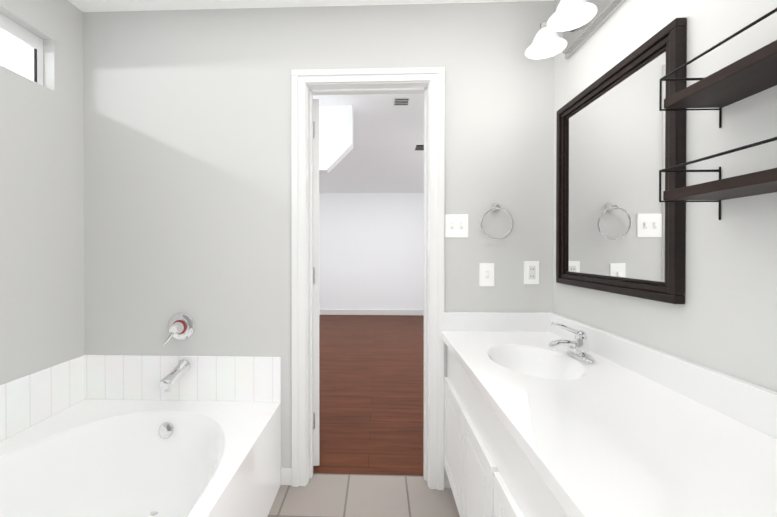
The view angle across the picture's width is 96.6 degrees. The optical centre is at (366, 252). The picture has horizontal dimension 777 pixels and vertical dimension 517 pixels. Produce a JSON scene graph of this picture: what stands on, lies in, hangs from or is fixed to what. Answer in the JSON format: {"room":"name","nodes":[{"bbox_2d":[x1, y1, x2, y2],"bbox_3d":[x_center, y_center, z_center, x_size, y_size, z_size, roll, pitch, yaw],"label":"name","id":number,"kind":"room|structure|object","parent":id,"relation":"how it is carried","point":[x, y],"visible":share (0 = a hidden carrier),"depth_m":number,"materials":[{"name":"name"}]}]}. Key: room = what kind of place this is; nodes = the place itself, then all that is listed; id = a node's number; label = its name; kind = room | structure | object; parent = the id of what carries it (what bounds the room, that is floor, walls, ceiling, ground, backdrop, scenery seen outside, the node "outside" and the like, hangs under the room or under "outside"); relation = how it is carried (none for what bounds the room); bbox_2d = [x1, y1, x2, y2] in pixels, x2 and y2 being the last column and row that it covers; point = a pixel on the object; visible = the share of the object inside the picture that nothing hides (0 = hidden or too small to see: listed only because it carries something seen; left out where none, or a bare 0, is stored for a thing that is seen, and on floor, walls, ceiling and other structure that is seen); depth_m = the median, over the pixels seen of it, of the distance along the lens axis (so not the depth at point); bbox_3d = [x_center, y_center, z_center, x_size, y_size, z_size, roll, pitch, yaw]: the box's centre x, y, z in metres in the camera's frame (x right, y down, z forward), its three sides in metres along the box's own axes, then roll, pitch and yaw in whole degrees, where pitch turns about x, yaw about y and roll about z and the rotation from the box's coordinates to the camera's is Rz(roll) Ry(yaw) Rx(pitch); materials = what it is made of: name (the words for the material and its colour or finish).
{"room":"bathroom","nodes":[
{"label":"bathroom","id":0,"kind":"room"},
{"bbox_2d":[0,0,84,384],"bbox_3d":[-1.609,-0.021,0.404,0.160,2.445,2.817,0,0,2],"label":"wall","id":1,"kind":"structure","parent":0,"point":[42,327],"depth_m":1.59,"materials":[{"name":"grey paint"}]},
{"bbox_2d":[0,13,42,85],"bbox_3d":[-1.573,-0.886,1.137,0.030,0.245,1.016,0,0,2],"label":"window","id":2,"kind":"structure","parent":1,"relation":"in","point":[21,50],"depth_m":1.55,"materials":[{"name":"white"}]},
{"bbox_2d":[0,355,84,441],"bbox_3d":[-1.498,0.655,1.144,0.010,0.231,1.317,0,0,2],"label":"tile","id":3,"kind":"structure","parent":1,"relation":"attached to","point":[28,401],"depth_m":1.56,"materials":[{"name":"white tile"}]},
{"bbox_2d":[68,0,553,11],"bbox_3d":[-0.340,-1.294,0.412,2.694,0.100,2.937,0,0,2],"label":"ceiling","id":4,"kind":"structure","parent":0,"point":[114,5],"depth_m":1.74,"materials":[{"name":"white paint"}]},
{"bbox_2d":[83,1,553,487],"bbox_3d":[-0.291,-0.030,1.827,2.694,2.445,0.120,0,0,2],"label":"wall","id":5,"kind":"structure","parent":0,"point":[187,158],"depth_m":1.78,"materials":[{"name":"grey paint"}]},
{"bbox_2d":[162,313,194,345],"bbox_3d":[-0.963,0.389,1.752,0.144,0.154,0.084,0,0,2],"label":"tub valve","id":6,"kind":"object","parent":5,"relation":"attached to","point":[181,326],"visible":1,"depth_m":1.78,"materials":[{"name":"silver metal"}]},
{"bbox_2d":[84,355,280,401],"bbox_3d":[-0.960,0.652,1.790,1.040,0.231,0.010,0,0,2],"label":"tile","id":7,"kind":"structure","parent":5,"relation":"attached to","point":[202,378],"depth_m":1.78,"materials":[{"name":"white tile"}]},
{"bbox_2d":[159,359,190,391],"bbox_3d":[-0.949,0.606,1.709,0.068,0.114,0.174,0,0,7],"label":"tub spout","id":8,"kind":"object","parent":7,"relation":"attached to","point":[170,379],"visible":1,"depth_m":1.68,"materials":[{"name":"silver metal"}]},
{"bbox_2d":[281,468,291,484],"bbox_3d":[-0.410,1.151,1.772,0.057,0.085,0.012,0,0,2],"label":"baseboard","id":9,"kind":"structure","parent":5,"relation":"attached to","point":[286,476],"depth_m":1.77,"materials":[{"name":"white wood"}]},
{"bbox_2d":[313,99,318,465],"bbox_3d":[-0.352,0.168,2.201,0.200,2.030,0.609,0,0,2],"label":"door","id":10,"kind":"structure","parent":5,"relation":"in","point":[315,282],"depth_m":1.91,"materials":[{"name":"white wood"}]},
{"bbox_2d":[291,67,444,489],"bbox_3d":[0.006,0.134,1.814,0.770,2.117,0.155,0,0,2],"label":"door frame","id":11,"kind":"structure","parent":5,"relation":"attached to","point":[308,84],"depth_m":1.75,"materials":[{"name":"white wood"}]},
{"bbox_2d":[445,214,467,236],"bbox_3d":[0.452,-0.134,1.734,0.116,0.116,0.016,0,0,2],"label":"switch plate","id":12,"kind":"object","parent":5,"relation":"attached to","point":[456,225],"visible":1,"depth_m":1.74,"materials":[{"name":"white plastic"}]},
{"bbox_2d":[479,263,493,285],"bbox_3d":[0.604,0.111,1.730,0.072,0.116,0.016,0,0,2],"label":"switch plate","id":13,"kind":"object","parent":5,"relation":"attached to","point":[486,274],"visible":1,"depth_m":1.73,"materials":[{"name":"white plastic"}]},
{"bbox_2d":[480,203,512,239],"bbox_3d":[0.641,-0.153,1.713,0.161,0.184,0.044,0,0,2],"label":"hanger","id":14,"kind":"object","parent":5,"relation":"attached to","point":[494,207],"visible":0.98,"depth_m":1.70,"materials":[{"name":"silver metal"}]},
{"bbox_2d":[524,261,538,283],"bbox_3d":[0.825,0.100,1.725,0.072,0.116,0.010,0,0,2],"label":"outlet","id":15,"kind":"object","parent":5,"relation":"attached to","point":[531,272],"visible":1,"depth_m":1.72,"materials":[{"name":"white plastic"}]},
{"bbox_2d":[319,105,352,172],"bbox_3d":[-1.086,-0.984,3.053,1.930,0.552,0.120,0,0,2],"label":"wall","id":16,"kind":"structure","parent":0,"point":[335,135],"depth_m":2.96,"materials":[{"name":"white paint"}]},
{"bbox_2d":[267,473,459,516],"bbox_3d":[-0.341,1.251,0.412,2.694,0.100,2.907,0,0,2],"label":"floor","id":17,"kind":"structure","parent":0,"point":[339,495],"depth_m":1.68,"materials":[{"name":"beige tile"}]},
{"bbox_2d":[0,399,280,516],"bbox_3d":[-0.982,0.984,1.132,1.038,0.426,1.325,0,0,2],"label":"bathtub","id":18,"kind":"object","parent":17,"relation":"on","point":[121,458],"visible":1,"depth_m":1.53,"materials":[{"name":"white ceramic"}]},
{"bbox_2d":[441,312,776,516],"bbox_3d":[0.622,0.752,0.850,0.557,0.894,1.775,0,0,2],"label":"bathroom vanity","id":19,"kind":"object","parent":17,"relation":"on","point":[535,425],"visible":0.98,"depth_m":0.85,"materials":[{"name":"white stone"}]},
{"bbox_2d":[548,321,595,363],"bbox_3d":[0.761,0.328,1.301,0.152,0.135,0.156,0,0,2],"label":"faucet","id":20,"kind":"object","parent":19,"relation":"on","point":[579,347],"visible":1,"depth_m":1.29,"materials":[{"name":"silver metal"}]},
{"bbox_2d":[313,315,423,475],"bbox_3d":[0.089,1.230,4.194,4.400,0.098,4.683,0,0,2],"label":"floor","id":21,"kind":"structure","parent":0,"point":[371,394],"depth_m":2.89,"materials":[{"name":"brown wood"}]},
{"bbox_2d":[313,94,423,192],"bbox_3d":[0.088,-1.228,4.145,4.400,0.275,4.553,0,0,2],"label":"ceiling","id":22,"kind":"structure","parent":0,"point":[383,155],"depth_m":4.18,"materials":[{"name":"white paint"}]},
{"bbox_2d":[393,97,409,105],"bbox_3d":[0.288,-1.251,2.869,0.130,0.012,0.150,0,0,2],"label":"ceiling vent","id":23,"kind":"object","parent":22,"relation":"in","point":[401,101],"visible":1,"depth_m":2.85,"materials":[{"name":"white metal"}]},
{"bbox_2d":[415,145,423,149],"bbox_3d":[0.860,-1.087,3.190,0.810,0.344,0.220,0,0,2],"label":"air vent","id":24,"kind":"object","parent":22,"relation":"hanging from","point":[419,147],"visible":0.02,"depth_m":3.18,"materials":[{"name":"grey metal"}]},
{"bbox_2d":[319,193,423,309],"bbox_3d":[0.169,-0.135,6.476,4.400,2.600,0.100,0,0,2],"label":"wall","id":25,"kind":"structure","parent":0,"point":[371,251],"depth_m":6.43,"materials":[{"name":"white paint"}]},
{"bbox_2d":[319,309,423,314],"bbox_3d":[0.167,1.115,6.426,4.200,0.100,0.015,0,0,2],"label":"baseboard","id":26,"kind":"structure","parent":25,"relation":"attached to","point":[363,312],"depth_m":6.42,"materials":[{"name":"white wood"}]},
{"bbox_2d":[553,0,776,391],"bbox_3d":[0.944,-0.021,0.315,0.120,2.445,2.817,0,0,2],"label":"wall","id":27,"kind":"structure","parent":0,"point":[723,319],"depth_m":0.90,"materials":[{"name":"grey paint"}]},
{"bbox_2d":[525,0,625,58],"bbox_3d":[0.802,-0.963,1.299,0.230,0.163,0.585,0,0,2],"label":"sconce","id":28,"kind":"object","parent":27,"relation":"attached to","point":[578,23],"visible":1,"depth_m":1.37,"materials":[{"name":"white glass"}]},
{"bbox_2d":[556,17,686,303],"bbox_3d":[0.902,-0.261,1.308,0.030,0.813,0.661,0,0,2],"label":"mirror","id":29,"kind":"object","parent":27,"relation":"attached to","point":[620,144],"visible":1,"depth_m":1.20,"materials":[{"name":"brown wood"}]},
{"bbox_2d":[659,137,776,219],"bbox_3d":[0.816,-0.149,0.585,0.152,0.136,0.605,0,0,2],"label":"shelf","id":30,"kind":"object","parent":27,"relation":"attached to","point":[753,183],"visible":1,"depth_m":0.76,"materials":[{"name":"brown wood"}]},
{"bbox_2d":[659,8,776,127],"bbox_3d":[0.816,-0.383,0.584,0.152,0.136,0.605,0,0,2],"label":"shelf","id":31,"kind":"object","parent":27,"relation":"attached to","point":[753,73],"visible":1,"depth_m":0.76,"materials":[{"name":"brown wood"}]}
]}

